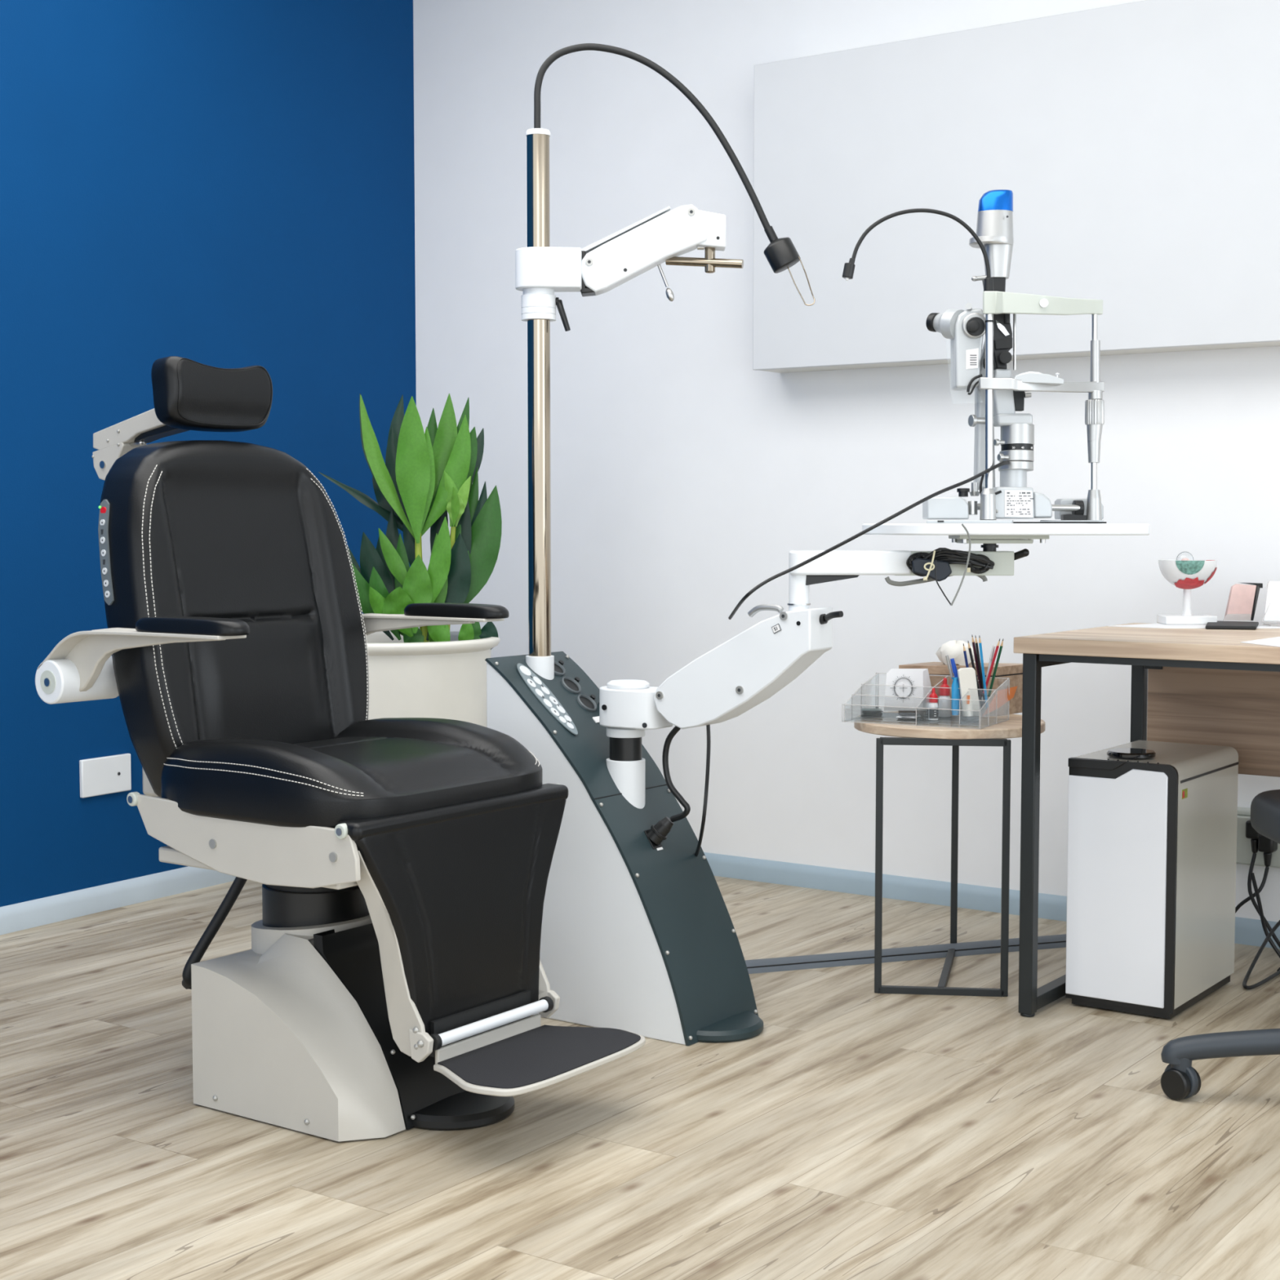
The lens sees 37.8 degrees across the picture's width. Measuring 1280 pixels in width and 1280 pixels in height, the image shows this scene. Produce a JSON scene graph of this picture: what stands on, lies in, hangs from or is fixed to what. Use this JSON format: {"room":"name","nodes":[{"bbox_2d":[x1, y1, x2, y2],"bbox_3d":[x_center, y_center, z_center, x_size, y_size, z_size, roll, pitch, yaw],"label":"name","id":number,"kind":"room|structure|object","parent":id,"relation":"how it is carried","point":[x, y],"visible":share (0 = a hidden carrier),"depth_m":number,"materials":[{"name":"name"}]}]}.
{"room":"examination room","nodes":[
{"label":"examination room","id":0,"kind":"room"},
{"bbox_2d":[0,0,416,906],"bbox_3d":[-2.257,-0.599,3.164,0.120,2.720,5.900,2,4,31],"label":"wall","id":1,"kind":"structure","parent":0,"point":[220,184],"depth_m":4.71,"materials":[{"name":"blue paint"}]},
{"bbox_2d":[79,753,131,798],"bbox_3d":[-1.326,0.336,4.634,0.014,0.093,0.160,2,4,31],"label":"wall socket plate","id":2,"kind":"object","parent":1,"relation":"attached to","point":[107,775],"visible":1,"depth_m":4.62,"materials":[{"name":"white paint"}]},
{"bbox_2d":[0,866,235,935],"bbox_3d":[-2.186,0.729,3.233,0.016,0.062,5.850,2,4,31],"label":"baseboard","id":3,"kind":"structure","parent":1,"relation":"attached to","point":[14,917],"depth_m":4.64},
{"bbox_2d":[0,875,1279,1279],"bbox_3d":[-0.016,0.891,1.767,7.200,0.080,5.970,3,4,35],"label":"floor","id":4,"kind":"structure","parent":0,"point":[863,1133],"depth_m":2.86,"materials":[{"name":"wood"}]},
{"bbox_2d":[35,355,645,1142],"bbox_3d":[-0.533,0.139,3.174,1.117,1.246,0.686,3,4,35],"label":"chair","id":5,"kind":"object","parent":4,"relation":"on","point":[392,980],"visible":1,"depth_m":3.05,"materials":[{"name":"black leather"}]},
{"bbox_2d":[160,717,542,828],"bbox_3d":[-0.482,0.212,3.142,0.493,0.121,0.536,3,4,35],"label":"seat cushion","id":6,"kind":"object","parent":5,"relation":"on","point":[223,772],"depth_m":2.99,"materials":[{"name":"black leather"}]},
{"bbox_2d":[318,393,502,727],"bbox_3d":[-0.609,0.036,4.553,0.536,1.280,0.536,3,4,35],"label":"potted plant","id":7,"kind":"object","parent":4,"relation":"on","point":[431,671],"visible":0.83,"depth_m":4.50,"materials":[{"name":"green plant"}]},
{"bbox_2d":[484,43,1150,1045],"bbox_3d":[0.321,-0.221,3.544,1.258,1.918,0.469,1,4,18],"label":"stand","id":8,"kind":"object","parent":4,"relation":"on","point":[639,936],"visible":1,"depth_m":3.57,"materials":[{"name":"white paint"}]},
{"bbox_2d":[764,237,800,273],"bbox_3d":[0.284,-0.769,3.735,0.074,0.070,0.060,0,4,7],"label":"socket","id":9,"kind":"object","parent":8,"relation":"attached to","point":[781,254],"depth_m":3.71,"materials":[{"name":"black plastic"}]},
{"bbox_2d":[787,603,810,605],"bbox_3d":[0.289,-0.065,3.390,0.042,0.003,0.042,3,4,35],"label":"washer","id":10,"kind":"object","parent":8,"relation":"in","point":[789,604],"depth_m":3.37,"materials":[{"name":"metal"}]},
{"bbox_2d":[728,189,1106,619],"bbox_3d":[0.529,-0.423,3.363,0.720,0.777,0.263,-1,4,-14],"label":"lamp","id":11,"kind":"object","parent":8,"relation":"attached to","point":[998,395],"visible":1,"depth_m":3.36,"materials":[{"name":"metal"}]},
{"bbox_2d":[983,277,993,291],"bbox_3d":[0.623,-0.632,3.332,0.018,0.027,0.018,3,4,35],"label":"socket","id":12,"kind":"object","parent":11,"relation":"attached to","point":[988,282],"depth_m":3.33,"materials":[{"name":"black plastic"}]},
{"bbox_2d":[995,320,1008,336],"bbox_3d":[0.654,-0.563,3.369,0.025,0.029,0.003,0,4,4],"label":"mirror","id":13,"kind":"object","parent":11,"relation":"on","point":[1002,326],"depth_m":3.37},
{"bbox_2d":[1010,373,1063,386],"bbox_3d":[0.709,-0.466,3.341,0.089,0.020,0.051,0,4,0],"label":"chin rest","id":14,"kind":"object","parent":11,"relation":"on","point":[1023,379],"depth_m":3.32,"materials":[{"name":"white plastic"}]},
{"bbox_2d":[744,933,1066,973],"bbox_3d":[0.607,0.693,4.153,1.077,0.019,0.080,-1,4,-19],"label":"cable","id":15,"kind":"object","parent":4,"relation":"on","point":[985,947],"visible":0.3,"depth_m":4.11,"materials":[{"name":"black plastic"}]},
{"bbox_2d":[853,711,1044,996],"bbox_3d":[0.649,0.441,3.972,0.400,0.545,0.472,3,4,35],"label":"side table","id":16,"kind":"object","parent":4,"relation":"on","point":[997,735],"visible":0.73,"depth_m":3.80,"materials":[{"name":"brown wood"}]},
{"bbox_2d":[841,672,1009,728],"bbox_3d":[0.603,0.126,3.932,0.301,0.090,0.202,2,4,28],"label":"desk organizer","id":17,"kind":"object","parent":16,"relation":"on","point":[980,717],"visible":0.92,"depth_m":3.91,"materials":[{"name":"clear plastic"}]},
{"bbox_2d":[860,713,882,715],"bbox_3d":[0.498,0.161,4.018,0.044,0.002,0.040,1,4,12],"label":"sachet","id":18,"kind":"object","parent":17,"relation":"in","point":[863,714],"visible":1,"depth_m":4.00,"materials":[{"name":"black plastic"}]},
{"bbox_2d":[860,712,884,715],"bbox_3d":[0.502,0.158,4.019,0.044,0.002,0.040,-1,4,-13],"label":"sachet","id":19,"kind":"object","parent":18,"relation":"on","point":[860,713],"visible":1,"depth_m":4.00,"materials":[{"name":"plastic"}]},
{"bbox_2d":[862,711,882,713],"bbox_3d":[0.498,0.155,4.017,0.044,0.002,0.040,0,4,-6],"label":"sachet","id":20,"kind":"object","parent":19,"relation":"on","point":[862,711],"visible":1,"depth_m":4.00,"materials":[{"name":"plastic"}]},
{"bbox_2d":[862,710,883,711],"bbox_3d":[0.500,0.152,4.016,0.044,0.002,0.040,0,4,3],"label":"sachet","id":21,"kind":"object","parent":20,"relation":"on","point":[862,710],"visible":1,"depth_m":4.00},
{"bbox_2d":[862,708,881,711],"bbox_3d":[0.498,0.149,4.019,0.044,0.002,0.040,1,4,11],"label":"sachet","id":22,"kind":"object","parent":21,"relation":"on","point":[871,709],"visible":1,"depth_m":4.01,"materials":[{"name":"plastic"}]},
{"bbox_2d":[884,668,932,711],"bbox_3d":[0.586,0.106,4.017,0.122,0.090,0.026,-1,4,-15],"label":"tent card","id":23,"kind":"object","parent":17,"relation":"in","point":[898,677],"visible":0.93,"depth_m":4.01,"materials":[{"name":"white paper"}]},
{"bbox_2d":[892,675,914,702],"bbox_3d":[0.566,0.104,4.011,0.057,0.061,0.001,0,4,0],"label":"print","id":24,"kind":"object","parent":23,"relation":"attached to","point":[898,680],"depth_m":4.01},
{"bbox_2d":[897,717,921,719],"bbox_3d":[0.570,0.165,3.950,0.044,0.002,0.040,-1,4,-11],"label":"sachet","id":25,"kind":"object","parent":17,"relation":"in","point":[898,717],"visible":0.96,"depth_m":3.94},
{"bbox_2d":[896,715,917,718],"bbox_3d":[0.565,0.162,3.950,0.044,0.002,0.040,1,4,14],"label":"sachet","id":26,"kind":"object","parent":25,"relation":"on","point":[897,716],"visible":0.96,"depth_m":3.94,"materials":[{"name":"white paper"}]},
{"bbox_2d":[897,714,920,716],"bbox_3d":[0.570,0.159,3.951,0.044,0.002,0.040,0,4,-2],"label":"sachet","id":27,"kind":"object","parent":26,"relation":"on","point":[898,714],"visible":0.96,"depth_m":3.94,"materials":[{"name":"plastic"}]},
{"bbox_2d":[897,712,920,715],"bbox_3d":[0.570,0.156,3.951,0.044,0.002,0.040,0,4,-4],"label":"sachet","id":28,"kind":"object","parent":27,"relation":"on","point":[900,713],"visible":0.92,"depth_m":3.94,"materials":[{"name":"grey plastic"}]},
{"bbox_2d":[928,688,938,720],"bbox_3d":[0.617,0.134,3.921,0.021,0.068,0.021,3,4,35],"label":"bottle","id":29,"kind":"object","parent":17,"relation":"in","point":[933,714],"visible":1,"depth_m":3.92,"materials":[{"name":"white plastic"}]},
{"bbox_2d":[938,677,951,717],"bbox_3d":[0.651,0.122,3.989,0.026,0.083,0.026,3,4,35],"label":"bottle","id":30,"kind":"object","parent":17,"relation":"in","point":[944,693],"visible":0.92,"depth_m":3.98,"materials":[{"name":"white plastic"}]},
{"bbox_2d":[945,654,961,707],"bbox_3d":[0.664,0.088,3.953,0.036,0.114,0.009,0,4,-6],"label":"pen","id":31,"kind":"object","parent":17,"relation":"in","point":[948,664],"visible":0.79,"depth_m":3.95,"materials":[{"name":"metal"}]},
{"bbox_2d":[951,677,959,715],"bbox_3d":[0.661,0.118,3.914,0.019,0.081,0.019,-1,4,-16],"label":"packet","id":32,"kind":"object","parent":17,"relation":"in","point":[955,691],"visible":0.97,"depth_m":3.91,"materials":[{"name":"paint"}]},
{"bbox_2d":[950,657,961,705],"bbox_3d":[0.671,0.091,3.939,0.035,0.107,0.012,-1,4,-14],"label":"pen","id":33,"kind":"object","parent":17,"relation":"in","point":[953,662],"visible":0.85,"depth_m":3.93,"materials":[{"name":"blue plastic"}]},
{"bbox_2d":[963,643,968,667],"bbox_3d":[0.695,0.078,3.939,0.029,0.142,0.006,0,4,-3],"label":"pencil","id":34,"kind":"object","parent":17,"relation":"in","point":[964,649],"visible":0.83,"depth_m":3.93,"materials":[{"name":"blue wood"}]},
{"bbox_2d":[957,667,979,716],"bbox_3d":[0.689,0.109,3.908,0.046,0.101,0.024,0,4,0],"label":"carton","id":35,"kind":"object","parent":17,"relation":"in","point":[966,676],"visible":0.93,"depth_m":3.90,"materials":[{"name":"white cardboard"}]},
{"bbox_2d":[968,641,983,710],"bbox_3d":[0.710,0.075,3.949,0.036,0.148,0.006,0,4,-1],"label":"pencil","id":36,"kind":"object","parent":17,"relation":"in","point":[969,646],"visible":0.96,"depth_m":3.95,"materials":[{"name":"brown wood"}]},
{"bbox_2d":[971,634,983,705],"bbox_3d":[0.718,0.065,3.958,0.031,0.154,0.006,0,4,-1],"label":"pencil","id":37,"kind":"object","parent":17,"relation":"in","point":[973,641],"visible":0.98,"depth_m":3.96,"materials":[{"name":"brown wood"}]},
{"bbox_2d":[974,635,985,706],"bbox_3d":[0.722,0.066,3.954,0.026,0.152,0.006,0,4,-1],"label":"pencil","id":38,"kind":"object","parent":17,"relation":"in","point":[975,640],"visible":1,"depth_m":3.95,"materials":[{"name":"brown wood"}]},
{"bbox_2d":[978,635,988,709],"bbox_3d":[0.725,0.069,3.938,0.022,0.158,0.006,0,4,0],"label":"pencil","id":39,"kind":"object","parent":17,"relation":"in","point":[980,640],"visible":0.97,"depth_m":3.94,"materials":[{"name":"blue wood"}]},
{"bbox_2d":[981,645,995,700],"bbox_3d":[0.738,0.070,3.956,0.028,0.116,0.009,1,4,10],"label":"pen","id":40,"kind":"object","parent":17,"relation":"in","point":[992,654],"visible":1,"depth_m":3.95,"materials":[{"name":"plastic"}]},
{"bbox_2d":[982,639,999,693],"bbox_3d":[0.742,0.055,3.939,0.035,0.117,0.006,0,4,5],"label":"pencil","id":41,"kind":"object","parent":17,"relation":"in","point":[998,642],"visible":1,"depth_m":3.94,"materials":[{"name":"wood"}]},
{"bbox_2d":[987,639,1003,697],"bbox_3d":[0.752,0.059,3.947,0.032,0.124,0.006,0,4,5],"label":"pencil","id":42,"kind":"object","parent":17,"relation":"in","point":[1002,643],"visible":1,"depth_m":3.94,"materials":[{"name":"brown wood"}]},
{"bbox_2d":[982,686,1017,716],"bbox_3d":[0.758,0.129,3.935,0.108,0.059,0.005,-2,4,-35],"label":"card","id":43,"kind":"object","parent":17,"relation":"in","point":[1003,696],"visible":1,"depth_m":3.94,"materials":[{"name":"orange paper"}]},
{"bbox_2d":[898,640,1022,715],"bbox_3d":[0.714,0.080,4.107,0.274,0.160,0.116,1,4,15],"label":"tissue box","id":44,"kind":"object","parent":16,"relation":"on","point":[953,649],"visible":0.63,"depth_m":4.07,"materials":[{"name":"brown wood"}]},
{"bbox_2d":[1013,622,1279,1017],"bbox_3d":[1.736,0.385,3.292,2.037,0.741,0.640,3,4,35],"label":"desk","id":45,"kind":"object","parent":4,"relation":"on","point":[1200,686],"visible":0.66,"depth_m":3.65,"materials":[{"name":"brown wood"}]},
{"bbox_2d":[1156,551,1217,624],"bbox_3d":[1.183,-0.113,4.035,0.132,0.156,0.124,3,4,35],"label":"model","id":46,"kind":"object","parent":45,"relation":"on","point":[1186,574],"visible":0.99,"depth_m":4.00},
{"bbox_2d":[1158,559,1217,586],"bbox_3d":[1.183,-0.142,4.034,0.122,0.061,0.122,3,4,35],"label":"eyeball","id":47,"kind":"object","parent":46,"relation":"on","point":[1179,572],"depth_m":3.99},
{"bbox_2d":[1107,622,1279,628],"bbox_3d":[1.195,-0.027,3.923,0.376,0.002,0.175,3,4,35],"label":"paper sheet","id":48,"kind":"object","parent":45,"relation":"on","point":[1159,625],"visible":0.83,"depth_m":3.94,"materials":[{"name":"white paper"}]},
{"bbox_2d":[1205,621,1258,629],"bbox_3d":[1.254,-0.031,3.950,0.105,0.007,0.216,1,4,18],"label":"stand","id":49,"kind":"object","parent":45,"relation":"on","point":[1219,624],"visible":0.91,"depth_m":3.86,"materials":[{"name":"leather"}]},
{"bbox_2d":[1222,582,1262,620],"bbox_3d":[1.323,-0.081,4.087,0.096,0.088,0.081,0,4,0],"label":"card holder","id":50,"kind":"object","parent":45,"relation":"on","point":[1242,598],"visible":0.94,"depth_m":4.10,"materials":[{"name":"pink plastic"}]},
{"bbox_2d":[1240,636,1279,647],"bbox_3d":[1.190,0.003,3.451,0.119,0.001,0.331,3,4,35],"label":"paper sheet","id":51,"kind":"object","parent":45,"relation":"on","point":[1273,642],"visible":1,"depth_m":3.43,"materials":[{"name":"white paper"}]},
{"bbox_2d":[1262,580,1279,626],"bbox_3d":[1.391,-0.080,4.015,0.120,0.095,0.067,0,4,0],"label":"acrylic stand","id":52,"kind":"object","parent":45,"relation":"on","point":[1272,606],"visible":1,"depth_m":4.02,"materials":[{"name":"white plastic"}]},
{"bbox_2d":[1065,740,1238,1018],"bbox_3d":[1.045,0.467,3.795,0.218,0.506,0.382,3,4,35],"label":"cabinet","id":53,"kind":"object","parent":4,"relation":"on","point":[1152,825],"visible":1,"depth_m":3.66,"materials":[{"name":"white metal"}]},
{"bbox_2d":[1160,789,1279,1100],"bbox_3d":[1.388,0.547,3.028,1.001,0.450,1.033,3,4,35],"label":"office chair","id":54,"kind":"object","parent":4,"relation":"on","point":[1180,1080],"visible":1,"depth_m":3.10,"materials":[{"name":"black plastic"}]},
{"bbox_2d":[1164,1057,1198,1098],"bbox_3d":[0.905,0.729,3.122,0.062,0.075,0.036,3,4,35],"label":"caster","id":55,"kind":"object","parent":54,"relation":"attached to","point":[1180,1078],"depth_m":3.10,"materials":[{"name":"black plastic"}]},
{"bbox_2d":[1242,920,1279,989],"bbox_3d":[1.324,0.657,3.960,0.058,0.121,0.292,3,4,35],"label":"lead","id":56,"kind":"object","parent":4,"relation":"on","point":[1277,924],"visible":1,"depth_m":3.96,"materials":[{"name":"black rubber"}]},
{"bbox_2d":[1249,872,1279,957],"bbox_3d":[1.376,0.611,4.118,0.030,0.180,0.103,-2,4,-27],"label":"lead","id":57,"kind":"object","parent":4,"relation":"on","point":[1252,875],"visible":0.94,"depth_m":4.12,"materials":[{"name":"black rubber"}]},
{"bbox_2d":[413,0,1279,921],"bbox_3d":[1.936,-0.643,3.878,6.560,2.720,0.120,3,4,35],"label":"wall","id":58,"kind":"structure","parent":0,"point":[686,476],"depth_m":4.97,"materials":[{"name":"white paint"}]},
{"bbox_2d":[703,852,1279,949],"bbox_3d":[1.949,0.691,3.868,6.430,0.058,0.016,3,4,35],"label":"baseboard","id":59,"kind":"structure","parent":58,"relation":"attached to","point":[1248,931],"depth_m":4.77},
{"bbox_2d":[752,0,1279,373],"bbox_3d":[1.618,-1.026,3.923,3.158,0.771,0.135,3,4,35],"label":"upper cabinet","id":60,"kind":"object","parent":58,"relation":"attached to","point":[1135,145],"visible":1,"depth_m":4.33,"materials":[{"name":"white"}]},
{"bbox_2d":[1235,834,1279,971],"bbox_3d":[1.385,0.625,4.122,0.117,0.379,0.225,-1,4,-21],"label":"plug","id":61,"kind":"object","parent":58,"relation":"attached to","point":[1267,846],"visible":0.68,"depth_m":4.16,"materials":[{"name":"black plastic"}]},
{"bbox_2d":[1235,806,1279,867],"bbox_3d":[2.135,0.478,3.702,1.950,0.123,0.050,3,4,35],"label":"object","id":62,"kind":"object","parent":58,"relation":"attached to","point":[1244,853],"depth_m":4.21,"materials":[{"name":"white plastic"}]},
{"bbox_2d":[1245,819,1279,947],"bbox_3d":[1.385,0.628,4.112,0.151,0.439,0.164,3,4,35],"label":"plug","id":63,"kind":"object","parent":58,"relation":"attached to","point":[1251,833],"visible":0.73,"depth_m":4.17,"materials":[{"name":"black plastic"}]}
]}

